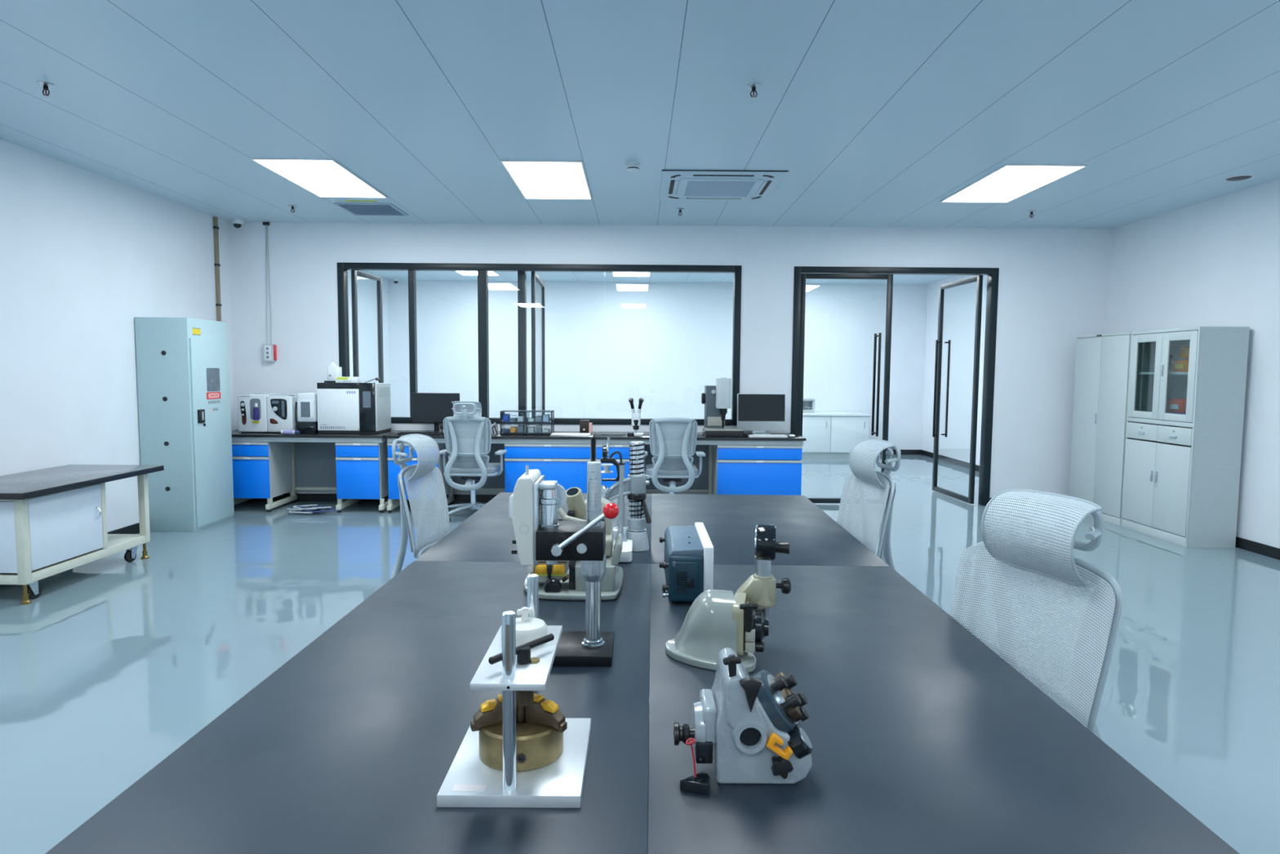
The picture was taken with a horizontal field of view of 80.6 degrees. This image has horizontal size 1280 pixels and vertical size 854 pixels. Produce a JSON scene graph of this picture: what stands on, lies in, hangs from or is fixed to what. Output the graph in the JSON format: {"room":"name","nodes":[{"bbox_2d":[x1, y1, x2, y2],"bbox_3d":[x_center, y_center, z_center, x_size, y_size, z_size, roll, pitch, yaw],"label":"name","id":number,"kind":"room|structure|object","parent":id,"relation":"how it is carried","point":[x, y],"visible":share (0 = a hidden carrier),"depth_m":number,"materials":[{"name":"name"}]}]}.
{"room":"laboratory","nodes":[
{"label":"laboratory","id":0,"kind":"room"},
{"bbox_2d":[0,138,390,532],"bbox_3d":[-4.384,-0.431,4.692,0.200,2.927,17.050,0,4,0],"label":"wall","id":1,"kind":"structure","parent":0,"point":[84,254],"depth_m":5.88,"materials":[{"name":"paint"}]},
{"bbox_2d":[107,497,235,533],"bbox_3d":[-4.280,1.173,2.279,0.012,0.085,11.600,0,4,0],"label":"baseboard","id":2,"kind":"structure","parent":1,"relation":"attached to","point":[134,528],"depth_m":6.33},
{"bbox_2d":[213,217,222,321],"bbox_3d":[-4.269,-1.579,7.631,0.035,1.066,0.048,0,4,0],"label":"pipe","id":3,"kind":"object","parent":1,"relation":"attached to","point":[217,265],"visible":0.88,"depth_m":7.62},
{"bbox_2d":[0,0,1279,284],"bbox_3d":[0.336,-1.908,4.598,9.620,0.100,17.050,0,4,0],"label":"ceiling","id":4,"kind":"structure","parent":0,"point":[876,113],"depth_m":4.25,"materials":[{"name":"white paint"}]},
{"bbox_2d":[35,80,54,97],"bbox_3d":[-3.193,-1.809,4.058,0.080,0.069,0.080,0,4,0],"label":"sprinkler","id":5,"kind":"object","parent":4,"relation":"attached to","point":[46,85],"visible":1,"depth_m":4.05,"materials":[{"name":"metal"}]},
{"bbox_2d":[231,217,244,228],"bbox_3d":[-4.114,-2.075,7.715,0.120,0.088,0.120,0,4,0],"label":"dome camera","id":6,"kind":"object","parent":4,"relation":"attached to","point":[237,223],"visible":1,"depth_m":7.68,"materials":[{"name":"white paint"}]},
{"bbox_2d":[288,204,297,213],"bbox_3d":[-3.238,-2.029,7.040,0.080,0.069,0.080,0,4,0],"label":"sprinkler","id":7,"kind":"object","parent":4,"relation":"attached to","point":[292,206],"visible":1,"depth_m":7.03,"materials":[{"name":"metal"}]},
{"bbox_2d":[250,157,387,197],"bbox_3d":[-2.517,-1.979,6.045,0.595,0.012,1.195,0,4,0],"label":"recessed light","id":8,"kind":"object","parent":4,"relation":"in","point":[322,177],"visible":1,"depth_m":5.96,"materials":[{"name":"white paint"}]},
{"bbox_2d":[345,200,377,202],"bbox_3d":[-2.521,-2.041,6.825,0.270,0.003,0.060,0,4,0],"label":"label strip","id":9,"kind":"object","parent":4,"relation":"attached to","point":[372,201],"visible":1,"depth_m":6.82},
{"bbox_2d":[333,202,408,216],"bbox_3d":[-2.537,-2.061,7.160,0.520,0.012,0.520,0,4,0],"label":"ceiling vent","id":10,"kind":"object","parent":4,"relation":"in","point":[354,208],"visible":1,"depth_m":7.13,"materials":[{"name":"metal"}]},
{"bbox_2d":[391,277,399,283],"bbox_3d":[-4.070,-2.434,12.592,0.120,0.088,0.120,0,4,0],"label":"dome camera","id":11,"kind":"object","parent":4,"relation":"attached to","point":[395,280],"visible":1,"depth_m":12.55,"materials":[{"name":"white paint"}]},
{"bbox_2d":[455,271,477,275],"bbox_3d":[-2.660,-2.401,11.752,0.337,0.012,0.411,0,4,0],"label":"recessed light","id":12,"kind":"object","parent":4,"relation":"in","point":[475,273],"depth_m":11.78,"materials":[{"name":"white paint"}]},
{"bbox_2d":[488,271,499,275],"bbox_3d":[-2.316,-2.401,11.785,0.194,0.012,0.504,0,4,0],"label":"recessed light","id":13,"kind":"object","parent":4,"relation":"in","point":[490,273],"depth_m":11.86,"materials":[{"name":"white paint"}]},
{"bbox_2d":[500,160,592,199],"bbox_3d":[-0.715,-1.967,6.052,0.595,0.012,1.195,0,4,0],"label":"recessed light","id":14,"kind":"object","parent":4,"relation":"in","point":[534,179],"visible":1,"depth_m":5.94,"materials":[{"name":"white paint"}]},
{"bbox_2d":[612,271,650,276],"bbox_3d":[-0.132,-2.361,11.457,0.595,0.012,1.195,0,4,0],"label":"recessed light","id":15,"kind":"object","parent":4,"relation":"in","point":[614,273],"visible":0.41,"depth_m":11.84,"materials":[{"name":"white paint"}]},
{"bbox_2d":[626,161,639,172],"bbox_3d":[-0.051,-1.902,5.535,0.104,0.056,0.104,0,4,0],"label":"smoke detector","id":16,"kind":"object","parent":4,"relation":"attached to","point":[632,166],"visible":1,"depth_m":5.50,"materials":[{"name":"white paint"}]},
{"bbox_2d":[675,208,684,217],"bbox_3d":[0.377,-2.005,7.063,0.080,0.069,0.080,0,4,0],"label":"sprinkler","id":17,"kind":"object","parent":4,"relation":"attached to","point":[680,210],"visible":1,"depth_m":7.05,"materials":[{"name":"metal"}]},
{"bbox_2d":[659,169,788,200],"bbox_3d":[0.641,-1.956,6.172,0.956,0.032,0.956,0,4,0],"label":"air conditioner","id":18,"kind":"object","parent":4,"relation":"attached to","point":[676,184],"visible":1,"depth_m":6.02,"materials":[{"name":"white plastic"}]},
{"bbox_2d":[684,181,755,196],"bbox_3d":[0.640,-1.944,6.176,0.530,0.006,0.484,0,4,0],"label":"grille","id":19,"kind":"object","parent":18,"relation":"attached to","point":[691,188],"depth_m":6.15,"materials":[{"name":"plastic"}]},
{"bbox_2d":[746,82,761,100],"bbox_3d":[0.604,-1.778,4.012,0.080,0.069,0.080,0,4,0],"label":"sprinkler","id":20,"kind":"object","parent":4,"relation":"attached to","point":[753,86],"visible":1,"depth_m":4.00,"materials":[{"name":"metal"}]},
{"bbox_2d":[940,164,1088,202],"bbox_3d":[2.946,-1.942,6.065,0.595,0.012,1.195,0,4,0],"label":"recessed light","id":21,"kind":"object","parent":4,"relation":"in","point":[1007,183],"visible":1,"depth_m":5.97,"materials":[{"name":"white paint"}]},
{"bbox_2d":[1026,209,1036,218],"bbox_3d":[3.654,-1.981,7.045,0.080,0.069,0.080,0,4,0],"label":"sprinkler","id":22,"kind":"object","parent":4,"relation":"attached to","point":[1030,211],"visible":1,"depth_m":7.04,"materials":[{"name":"metal"}]},
{"bbox_2d":[1222,173,1255,182],"bbox_3d":[4.592,-1.908,5.790,0.200,0.017,0.200,0,4,0],"label":"ceiling disc","id":23,"kind":"object","parent":4,"relation":"attached to","point":[1239,177],"visible":1,"depth_m":5.76,"materials":[{"name":"white paint"}]},
{"bbox_2d":[0,454,1279,853],"bbox_3d":[0.315,1.110,4.821,9.620,0.100,17.050,0,4,0],"label":"floor","id":24,"kind":"structure","parent":0,"point":[117,663],"depth_m":3.96,"materials":[{"name":"tile"}]},
{"bbox_2d":[0,464,164,604],"bbox_3d":[-3.918,0.672,5.031,0.702,0.685,1.302,0,4,0],"label":"workbench","id":25,"kind":"object","parent":24,"relation":"on","point":[53,521],"visible":1,"depth_m":4.78,"materials":[{"name":"beige metal"}]},
{"bbox_2d":[0,535,138,573],"bbox_3d":[-3.947,0.844,5.048,0.505,0.014,1.050,0,4,0],"label":"shelf","id":26,"kind":"object","parent":25,"relation":"attached to","point":[112,540],"depth_m":5.37,"materials":[{"name":"beige metal"}]},
{"bbox_2d":[134,316,234,531],"bbox_3d":[-4.045,-0.036,6.772,0.483,1.838,0.641,0,4,0],"label":"tall cabinet","id":27,"kind":"object","parent":24,"relation":"on","point":[183,363],"visible":1,"depth_m":6.50,"materials":[{"name":"grey metal"}]},
{"bbox_2d":[208,400,219,410],"bbox_3d":[-3.826,-0.190,6.785,0.002,0.094,0.185,0,4,0],"label":"print","id":28,"kind":"object","parent":27,"relation":"attached to","point":[213,405],"depth_m":6.78},
{"bbox_2d":[286,504,339,514],"bbox_3d":[-3.182,0.805,7.371,0.527,0.072,0.251,0,4,0],"label":"cable coil","id":29,"kind":"object","parent":24,"relation":"on","point":[313,508],"visible":1,"depth_m":7.33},
{"bbox_2d":[231,429,403,512],"bbox_3d":[-3.369,0.436,7.700,1.724,0.770,0.655,0,4,0],"label":"lab bench","id":30,"kind":"object","parent":24,"relation":"on","point":[313,455],"visible":0.62,"depth_m":7.95,"materials":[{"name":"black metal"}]},
{"bbox_2d":[237,392,280,433],"bbox_3d":[-3.840,-0.145,7.615,0.285,0.395,0.385,0,4,0],"label":"instrument","id":31,"kind":"object","parent":30,"relation":"on","point":[251,406],"visible":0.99,"depth_m":7.47,"materials":[{"name":"white paint"}]},
{"bbox_2d":[231,441,293,498],"bbox_3d":[-3.844,0.407,7.644,0.413,0.560,0.510,0,4,0],"label":"base cabinet","id":32,"kind":"object","parent":30,"relation":"attached to","point":[260,469],"visible":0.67,"depth_m":7.41,"materials":[{"name":"metal"}]},
{"bbox_2d":[266,394,298,433],"bbox_3d":[-3.555,-0.142,7.633,0.280,0.390,0.353,0,4,0],"label":"instrument","id":33,"kind":"object","parent":30,"relation":"on","point":[281,408],"visible":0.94,"depth_m":7.47,"materials":[{"name":"white paint"}]},
{"bbox_2d":[280,430,299,434],"bbox_3d":[-3.421,0.052,7.388,0.172,0.043,0.043,0,4,0],"label":"bottle","id":34,"kind":"object","parent":30,"relation":"on","point":[282,432],"visible":1,"depth_m":7.37,"materials":[{"name":"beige plastic"}]},
{"bbox_2d":[294,392,319,433],"bbox_3d":[-3.319,-0.145,7.635,0.225,0.400,0.369,0,4,0],"label":"instrument","id":35,"kind":"object","parent":30,"relation":"on","point":[306,403],"visible":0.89,"depth_m":7.46,"materials":[{"name":"white paint"}]},
{"bbox_2d":[231,429,403,438],"bbox_3d":[-3.367,0.065,7.673,1.724,0.026,0.655,0,4,0],"label":"countertop","id":36,"kind":"structure","parent":30,"relation":"on","point":[236,433],"depth_m":7.35,"materials":[{"name":"laminate"}]},
{"bbox_2d":[316,382,391,434],"bbox_3d":[-2.884,-0.197,7.643,0.586,0.508,0.448,0,4,0],"label":"gas chromatograph","id":37,"kind":"object","parent":30,"relation":"on","point":[343,408],"visible":0.99,"depth_m":7.43,"materials":[{"name":"white metal"}]},
{"bbox_2d":[320,424,344,428],"bbox_3d":[-3.030,-0.005,7.440,0.240,0.040,0.002,0,4,0],"label":"print","id":38,"kind":"object","parent":37,"relation":"attached to","point":[322,426],"depth_m":7.44},
{"bbox_2d":[324,359,342,382],"bbox_3d":[-3.069,-0.563,7.549,0.140,0.235,0.140,0,4,0],"label":"autosampler","id":39,"kind":"object","parent":37,"relation":"on","point":[333,371],"visible":0.84,"depth_m":7.49,"materials":[{"name":"white paint"}]},
{"bbox_2d":[335,376,361,382],"bbox_3d":[-2.887,-0.468,7.476,0.215,0.058,0.112,0,4,0],"label":"carton","id":40,"kind":"object","parent":37,"relation":"on","point":[338,379],"visible":1,"depth_m":7.42,"materials":[{"name":"cardboard"}]},
{"bbox_2d":[335,441,388,498],"bbox_3d":[-2.771,0.414,7.647,0.425,0.560,0.510,0,4,0],"label":"base cabinet","id":41,"kind":"object","parent":30,"relation":"attached to","point":[362,468],"visible":0.95,"depth_m":7.41,"materials":[{"name":"metal"}]},
{"bbox_2d":[390,433,449,579],"bbox_3d":[-0.732,0.601,3.286,0.646,1.127,0.633,1,4,1],"label":"swivel chair","id":42,"kind":"object","parent":24,"relation":"on","point":[424,481],"visible":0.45,"depth_m":3.29,"materials":[{"name":"fabric"}]},
{"bbox_2d":[439,400,506,522],"bbox_3d":[-1.584,0.307,7.187,0.633,1.127,0.646,0,4,-1],"label":"swivel chair","id":43,"kind":"object","parent":24,"relation":"on","point":[467,434],"visible":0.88,"depth_m":6.96,"materials":[{"name":"grey plastic"}]},
{"bbox_2d":[384,430,596,512],"bbox_3d":[-1.479,0.449,7.707,2.032,0.770,0.655,0,4,0],"label":"lab bench","id":44,"kind":"object","parent":24,"relation":"on","point":[493,483],"visible":0.34,"depth_m":7.46,"materials":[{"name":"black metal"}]},
{"bbox_2d":[386,442,450,499],"bbox_3d":[-2.228,0.417,7.649,0.495,0.560,0.510,0,4,0],"label":"base cabinet","id":45,"kind":"object","parent":44,"relation":"attached to","point":[393,469],"visible":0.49,"depth_m":7.41,"materials":[{"name":"metal"}]},
{"bbox_2d":[397,431,440,435],"bbox_3d":[-2.188,0.062,7.488,0.400,0.024,0.130,0,4,0],"label":"keyboard","id":46,"kind":"object","parent":44,"relation":"on","point":[399,433],"visible":1,"depth_m":7.42,"materials":[{"name":"black plastic"}]},
{"bbox_2d":[411,392,459,432],"bbox_3d":[-2.087,-0.147,7.739,0.490,0.405,0.170,0,4,0],"label":"computer monitor","id":47,"kind":"object","parent":44,"relation":"on","point":[426,407],"visible":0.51,"depth_m":7.71,"materials":[{"name":"black plastic"}]},
{"bbox_2d":[384,430,596,439],"bbox_3d":[-1.477,0.078,7.679,2.032,0.026,0.655,0,4,0],"label":"countertop","id":48,"kind":"structure","parent":44,"relation":"on","point":[394,435],"depth_m":7.36,"materials":[{"name":"laminate"}]},
{"bbox_2d":[491,422,497,433],"bbox_3d":[-1.459,0.008,7.574,0.085,0.123,0.045,-3,6,-41],"label":"cable bundle","id":49,"kind":"object","parent":44,"relation":"on","point":[494,425],"visible":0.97,"depth_m":7.57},
{"bbox_2d":[500,409,554,434],"bbox_3d":[-1.135,-0.050,7.614,0.515,0.227,0.238,0,4,0],"label":"rack","id":50,"kind":"object","parent":44,"relation":"on","point":[525,428],"visible":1,"depth_m":7.55,"materials":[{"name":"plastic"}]},
{"bbox_2d":[504,439,594,493],"bbox_3d":[-0.907,0.426,7.654,0.848,0.560,0.510,0,4,0],"label":"base cabinet","id":51,"kind":"object","parent":44,"relation":"attached to","point":[565,464],"visible":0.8,"depth_m":7.40,"materials":[{"name":"metal"}]},
{"bbox_2d":[550,432,591,436],"bbox_3d":[-0.688,0.076,7.499,0.386,0.016,0.221,0,4,0],"label":"paper stack","id":52,"kind":"object","parent":44,"relation":"on","point":[577,434],"visible":1,"depth_m":7.40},
{"bbox_2d":[579,419,592,432],"bbox_3d":[-0.561,-0.007,7.855,0.125,0.130,0.108,0,4,0],"label":"wooden box","id":53,"kind":"object","parent":44,"relation":"on","point":[585,426],"visible":0.95,"depth_m":7.81,"materials":[{"name":"brown wood"}]},
{"bbox_2d":[44,560,1239,853],"bbox_3d":[0.014,0.913,1.422,1.540,0.790,2.100,0,4,1],"label":"meeting table","id":54,"kind":"object","parent":24,"relation":"on","point":[923,738],"visible":0.91,"depth_m":1.24,"materials":[{"name":"black laminate"}]},
{"bbox_2d":[436,573,591,808],"bbox_3d":[-0.186,0.395,1.181,0.204,0.276,0.244,0,4,0],"label":"press","id":55,"kind":"object","parent":54,"relation":"on","point":[519,671],"depth_m":1.10,"materials":[{"name":"metal"}]},
{"bbox_2d":[470,690,567,771],"bbox_3d":[-0.190,0.467,1.188,0.144,0.094,0.138,-3,5,-37],"label":"jaw chuck","id":56,"kind":"object","parent":55,"relation":"on","point":[540,726],"visible":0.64,"depth_m":1.16,"materials":[{"name":"gold metal"}]},
{"bbox_2d":[516,753,526,763],"bbox_3d":[-0.177,0.496,1.130,0.015,0.015,0.001,0,4,0],"label":"socket","id":57,"kind":"object","parent":56,"relation":"attached to","point":[521,757],"depth_m":1.13,"materials":[{"name":"metal"}]},
{"bbox_2d":[509,461,618,666],"bbox_3d":[-0.163,0.287,1.646,0.236,0.420,0.188,0,4,0],"label":"press","id":58,"kind":"object","parent":54,"relation":"on","point":[535,502],"visible":1,"depth_m":1.61,"materials":[{"name":"metal"}]},
{"bbox_2d":[524,487,623,601],"bbox_3d":[-0.191,0.318,2.188,0.286,0.281,0.335,0,4,0],"label":"instrument","id":59,"kind":"object","parent":54,"relation":"on","point":[563,580],"visible":0.59,"depth_m":2.08,"materials":[{"name":"grey metal"}]},
{"bbox_2d":[565,487,586,516],"bbox_3d":[-0.189,0.219,2.205,0.052,0.088,0.077,2,5,23],"label":"eyepiece","id":60,"kind":"object","parent":59,"relation":"attached to","point":[576,504],"depth_m":2.18,"materials":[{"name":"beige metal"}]},
{"bbox_2d":[658,522,713,603],"bbox_3d":[0.132,0.384,2.168,0.145,0.156,0.342,0,4,0],"label":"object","id":61,"kind":"object","parent":54,"relation":"on","point":[688,563],"visible":0.91,"depth_m":2.01,"materials":[{"name":"teal plastic"}]},
{"bbox_2d":[687,578,694,587],"bbox_3d":[0.135,0.415,2.000,0.018,0.024,0.004,0,4,0],"label":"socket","id":62,"kind":"object","parent":61,"relation":"attached to","point":[691,582],"depth_m":2.00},
{"bbox_2d":[680,737,710,795],"bbox_3d":[0.082,0.503,1.123,0.045,0.072,0.041,0,4,0],"label":"tag","id":63,"kind":"object","parent":54,"relation":"on","point":[699,783],"visible":1,"depth_m":1.11,"materials":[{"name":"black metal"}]},
{"bbox_2d":[665,524,791,672],"bbox_3d":[0.197,0.361,1.642,0.281,0.280,0.196,0,4,0],"label":"microscope","id":64,"kind":"object","parent":54,"relation":"on","point":[717,620],"visible":0.95,"depth_m":1.61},
{"bbox_2d":[753,573,775,608],"bbox_3d":[0.277,0.367,1.702,0.056,0.068,0.056,0,4,0],"label":"socket","id":65,"kind":"object","parent":64,"relation":"attached to","point":[764,584],"depth_m":1.68,"materials":[{"name":"beige metal"}]},
{"bbox_2d":[673,647,812,783],"bbox_3d":[0.158,0.435,1.173,0.213,0.202,0.139,0,4,0],"label":"instrument","id":66,"kind":"object","parent":54,"relation":"on","point":[748,726],"visible":1,"depth_m":1.13,"materials":[{"name":"grey metal"}]},
{"bbox_2d":[414,492,889,566],"bbox_3d":[0.044,0.784,3.167,1.540,0.790,1.397,0,4,1],"label":"meeting table","id":67,"kind":"object","parent":24,"relation":"on","point":[730,522],"visible":0.38,"depth_m":2.94,"materials":[{"name":"black laminate"}]},
{"bbox_2d":[600,437,651,562],"bbox_3d":[-0.054,0.236,2.549,0.189,0.392,0.250,0,4,0],"label":"instrument","id":68,"kind":"object","parent":67,"relation":"on","point":[635,539],"visible":0.86,"depth_m":2.60,"materials":[{"name":"grey metal"}]},
{"bbox_2d":[611,539,632,562],"bbox_3d":[-0.070,0.412,2.532,0.088,0.036,0.190,0,4,0],"label":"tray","id":69,"kind":"object","parent":68,"relation":"on","point":[627,548],"depth_m":2.45,"materials":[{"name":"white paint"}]},
{"bbox_2d":[644,417,705,493],"bbox_3d":[0.302,0.389,7.170,0.634,0.994,0.624,0,4,0],"label":"swivel chair","id":70,"kind":"object","parent":24,"relation":"on","point":[673,440],"visible":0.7,"depth_m":6.92,"materials":[{"name":"grey plastic"}]},
{"bbox_2d":[593,431,806,493],"bbox_3d":[0.583,0.463,7.714,2.072,0.770,0.655,0,4,0],"label":"lab bench","id":71,"kind":"object","parent":24,"relation":"on","point":[703,483],"visible":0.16,"depth_m":7.71,"materials":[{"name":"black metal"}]},
{"bbox_2d":[595,444,630,488],"bbox_3d":[-0.213,0.431,7.657,0.445,0.560,0.510,0,4,0],"label":"base cabinet","id":72,"kind":"object","parent":71,"relation":"attached to","point":[624,449],"visible":0.38,"depth_m":7.40,"materials":[{"name":"metal"}]},
{"bbox_2d":[626,398,644,436],"bbox_3d":[-0.044,-0.102,7.523,0.160,0.375,0.240,0,4,0],"label":"microscope","id":73,"kind":"object","parent":71,"relation":"on","point":[636,417],"visible":1,"depth_m":7.49,"materials":[{"name":"white paint"}]},
{"bbox_2d":[593,431,806,440],"bbox_3d":[0.585,0.092,7.687,2.072,0.026,0.655,0,4,0],"label":"countertop","id":74,"kind":"structure","parent":71,"relation":"on","point":[646,434],"depth_m":7.36,"materials":[{"name":"laminate"}]},
{"bbox_2d":[701,377,744,437],"bbox_3d":[0.823,-0.206,7.563,0.401,0.590,0.370,0,4,0],"label":"hardness tester","id":75,"kind":"object","parent":71,"relation":"on","point":[716,399],"visible":1,"depth_m":7.47,"materials":[{"name":"white metal"}]},
{"bbox_2d":[711,444,802,495],"bbox_3d":[1.173,0.440,7.662,0.835,0.560,0.510,0,4,0],"label":"base cabinet","id":76,"kind":"object","parent":71,"relation":"attached to","point":[736,469],"visible":0.93,"depth_m":7.42,"materials":[{"name":"metal"}]},
{"bbox_2d":[737,393,785,434],"bbox_3d":[1.257,-0.139,7.845,0.500,0.420,0.200,0,4,0],"label":"desktop computer","id":77,"kind":"object","parent":71,"relation":"on","point":[759,413],"visible":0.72,"depth_m":7.81,"materials":[{"name":"metal"}]},
{"bbox_2d":[747,434,787,437],"bbox_3d":[1.262,0.089,7.471,0.380,0.021,0.120,0,4,0],"label":"keyboard","id":78,"kind":"object","parent":71,"relation":"on","point":[749,435],"visible":1,"depth_m":7.41,"materials":[{"name":"white paint"}]},
{"bbox_2d":[801,411,871,457],"bbox_3d":[2.828,0.123,12.742,1.950,0.740,0.680,0,4,0],"label":"base cabinet","id":79,"kind":"object","parent":24,"relation":"on","point":[828,434],"depth_m":12.43,"materials":[{"name":"white paint"}]},
{"bbox_2d":[803,398,815,413],"bbox_3d":[2.736,-0.358,12.627,0.320,0.235,0.320,0,4,0],"label":"printer","id":80,"kind":"object","parent":79,"relation":"on","point":[808,403],"visible":0.48,"depth_m":12.50,"materials":[{"name":"white plastic"}]},
{"bbox_2d":[802,411,871,416],"bbox_3d":[2.830,-0.226,12.717,1.950,0.040,0.680,0,4,0],"label":"countertop","id":81,"kind":"structure","parent":79,"relation":"on","point":[816,413],"depth_m":12.38,"materials":[{"name":"white paint"}]},
{"bbox_2d":[837,439,901,570],"bbox_3d":[0.739,0.619,3.180,0.646,1.127,0.633,0,4,-9],"label":"swivel chair","id":82,"kind":"object","parent":24,"relation":"on","point":[866,492],"visible":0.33,"depth_m":3.17,"materials":[{"name":"fabric"}]},
{"bbox_2d":[950,488,1123,741],"bbox_3d":[0.713,0.726,1.731,0.646,1.127,0.633,-1,5,-22],"label":"swivel chair","id":83,"kind":"object","parent":24,"relation":"on","point":[1052,615],"visible":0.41,"depth_m":1.75,"materials":[{"name":"fabric"}]},
{"bbox_2d":[1068,332,1131,525],"bbox_3d":[4.677,-0.002,7.407,0.419,1.800,0.850,0,4,0],"label":"tall cabinet","id":84,"kind":"object","parent":24,"relation":"on","point":[1102,362],"visible":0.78,"depth_m":7.33,"materials":[{"name":"grey metal"}]},
{"bbox_2d":[1120,326,1249,547],"bbox_3d":[4.678,0.061,6.550,0.421,1.800,0.845,0,4,0],"label":"tall cabinet","id":85,"kind":"object","parent":24,"relation":"on","point":[1181,480],"visible":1,"depth_m":6.19,"materials":[{"name":"grey metal"}]},
{"bbox_2d":[1137,372,1187,374],"bbox_3d":[4.708,-0.462,6.511,0.342,0.020,0.819,0,4,0],"label":"shelf","id":86,"kind":"object","parent":85,"relation":"attached to","point":[1138,373],"depth_m":6.47,"materials":[{"name":"white paint"}]},
{"bbox_2d":[1166,412,1190,422],"bbox_3d":[4.655,-0.076,6.436,0.224,0.090,0.260,0,4,0],"label":"bin","id":87,"kind":"object","parent":85,"relation":"on","point":[1166,412],"visible":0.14,"depth_m":6.40,"materials":[{"name":"white paint"}]},
{"bbox_2d":[1166,398,1186,413],"bbox_3d":[4.656,-0.180,6.439,0.204,0.115,0.220,0,4,0],"label":"bin","id":88,"kind":"object","parent":87,"relation":"on","point":[1174,405],"visible":0.46,"depth_m":6.42,"materials":[{"name":"white paint"}]},
{"bbox_2d":[1171,359,1188,372],"bbox_3d":[4.679,-0.525,6.413,0.202,0.120,0.200,0,4,0],"label":"bin","id":89,"kind":"object","parent":85,"relation":"on","point":[1182,365],"visible":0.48,"depth_m":6.41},
{"bbox_2d":[1178,345,1189,358],"bbox_3d":[4.681,-0.636,6.395,0.146,0.100,0.146,0,4,0],"label":"bin","id":90,"kind":"object","parent":89,"relation":"on","point":[1184,352],"visible":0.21,"depth_m":6.40,"materials":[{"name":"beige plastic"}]},
{"bbox_2d":[387,280,927,449],"bbox_3d":[0.299,-1.019,13.112,9.220,2.927,0.200,0,4,0],"label":"wall","id":91,"kind":"structure","parent":0,"point":[660,344],"depth_m":12.98,"materials":[{"name":"paint"}]},
{"bbox_2d":[880,449,921,454],"bbox_3d":[0.289,0.406,13.110,9.220,0.085,0.012,0,4,0],"label":"baseboard","id":92,"kind":"structure","parent":91,"relation":"attached to","point":[903,451],"depth_m":13.12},
{"bbox_2d":[227,222,1112,497],"bbox_3d":[0.315,-0.644,8.035,9.220,2.927,0.120,0,4,0],"label":"wall","id":93,"kind":"structure","parent":0,"point":[1054,283],"depth_m":7.91,"materials":[{"name":"paint"}]},
{"bbox_2d":[262,222,271,343],"bbox_3d":[-3.885,-1.498,7.883,0.060,1.257,0.029,0,4,0],"label":"pipe","id":94,"kind":"object","parent":93,"relation":"attached to","point":[265,224],"visible":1,"depth_m":7.88,"materials":[{"name":"grey plastic"}]},
{"bbox_2d":[262,343,276,361],"bbox_3d":[-3.888,-0.777,7.919,0.128,0.184,0.065,0,4,0],"label":"switch box","id":95,"kind":"object","parent":93,"relation":"attached to","point":[268,350],"visible":1,"depth_m":7.90,"materials":[{"name":"white paint"}]},
{"bbox_2d":[351,270,383,382],"bbox_3d":[-3.030,-0.475,8.445,0.040,2.458,0.620,1,4,8],"label":"window","id":96,"kind":"structure","parent":93,"relation":"in","point":[354,273],"depth_m":8.19,"materials":[{"name":"black metal"}]},
{"bbox_2d":[517,271,527,416],"bbox_3d":[-1.270,-0.664,8.159,0.080,2.927,0.100,0,4,0],"label":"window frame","id":97,"kind":"structure","parent":93,"relation":"attached to","point":[522,276],"depth_m":8.10,"materials":[{"name":"black metal"}]},
{"bbox_2d":[531,271,545,417],"bbox_3d":[-1.171,-0.483,8.729,0.040,2.458,1.150,0,4,-2],"label":"door","id":98,"kind":"structure","parent":93,"relation":"in","point":[538,329],"depth_m":8.60,"materials":[{"name":"glass"}]},
{"bbox_2d":[337,262,742,425],"bbox_3d":[-1.056,-0.871,7.998,4.225,1.675,0.112,0,4,0],"label":"window","id":99,"kind":"structure","parent":93,"relation":"in","point":[482,269],"depth_m":7.93,"materials":[{"name":"black metal"}]},
{"bbox_2d":[246,493,991,502],"bbox_3d":[0.305,0.778,8.074,9.220,0.085,0.012,0,4,0],"label":"baseboard","id":100,"kind":"structure","parent":93,"relation":"attached to","point":[300,496],"depth_m":8.06,"materials":[{"name":"plastic"}]},
{"bbox_2d":[797,273,893,503],"bbox_3d":[2.165,-0.395,8.030,0.968,2.433,0.170,0,4,0],"label":"door","id":101,"kind":"structure","parent":93,"relation":"in","point":[803,276],"depth_m":7.98,"materials":[{"name":"black metal"}]},
{"bbox_2d":[791,266,999,505],"bbox_3d":[2.678,-0.422,8.043,2.144,2.515,0.112,0,4,0],"label":"door frame","id":102,"kind":"structure","parent":93,"relation":"attached to","point":[993,273],"depth_m":7.96,"materials":[{"name":"black metal"}]},
{"bbox_2d":[932,275,982,503],"bbox_3d":[3.562,-0.421,8.515,0.170,2.433,0.955,0,4,-3],"label":"door","id":103,"kind":"structure","parent":93,"relation":"in","point":[938,362],"depth_m":8.57,"materials":[{"name":"black metal"}]},
{"bbox_2d":[921,178,1279,548],"bbox_3d":[5.035,-0.367,4.727,0.200,2.927,17.050,0,4,0],"label":"wall","id":104,"kind":"structure","parent":0,"point":[1215,262],"depth_m":6.62,"materials":[{"name":"paint"}]},
{"bbox_2d":[920,449,979,471],"bbox_3d":[4.901,0.618,10.675,0.012,0.085,4.930,0,4,0],"label":"baseboard","id":105,"kind":"structure","parent":104,"relation":"attached to","point":[943,458],"depth_m":11.86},
{"bbox_2d":[1235,536,1279,559],"bbox_3d":[4.927,1.235,2.313,0.012,0.085,11.600,0,4,0],"label":"baseboard","id":106,"kind":"structure","parent":104,"relation":"attached to","point":[1244,544],"depth_m":6.00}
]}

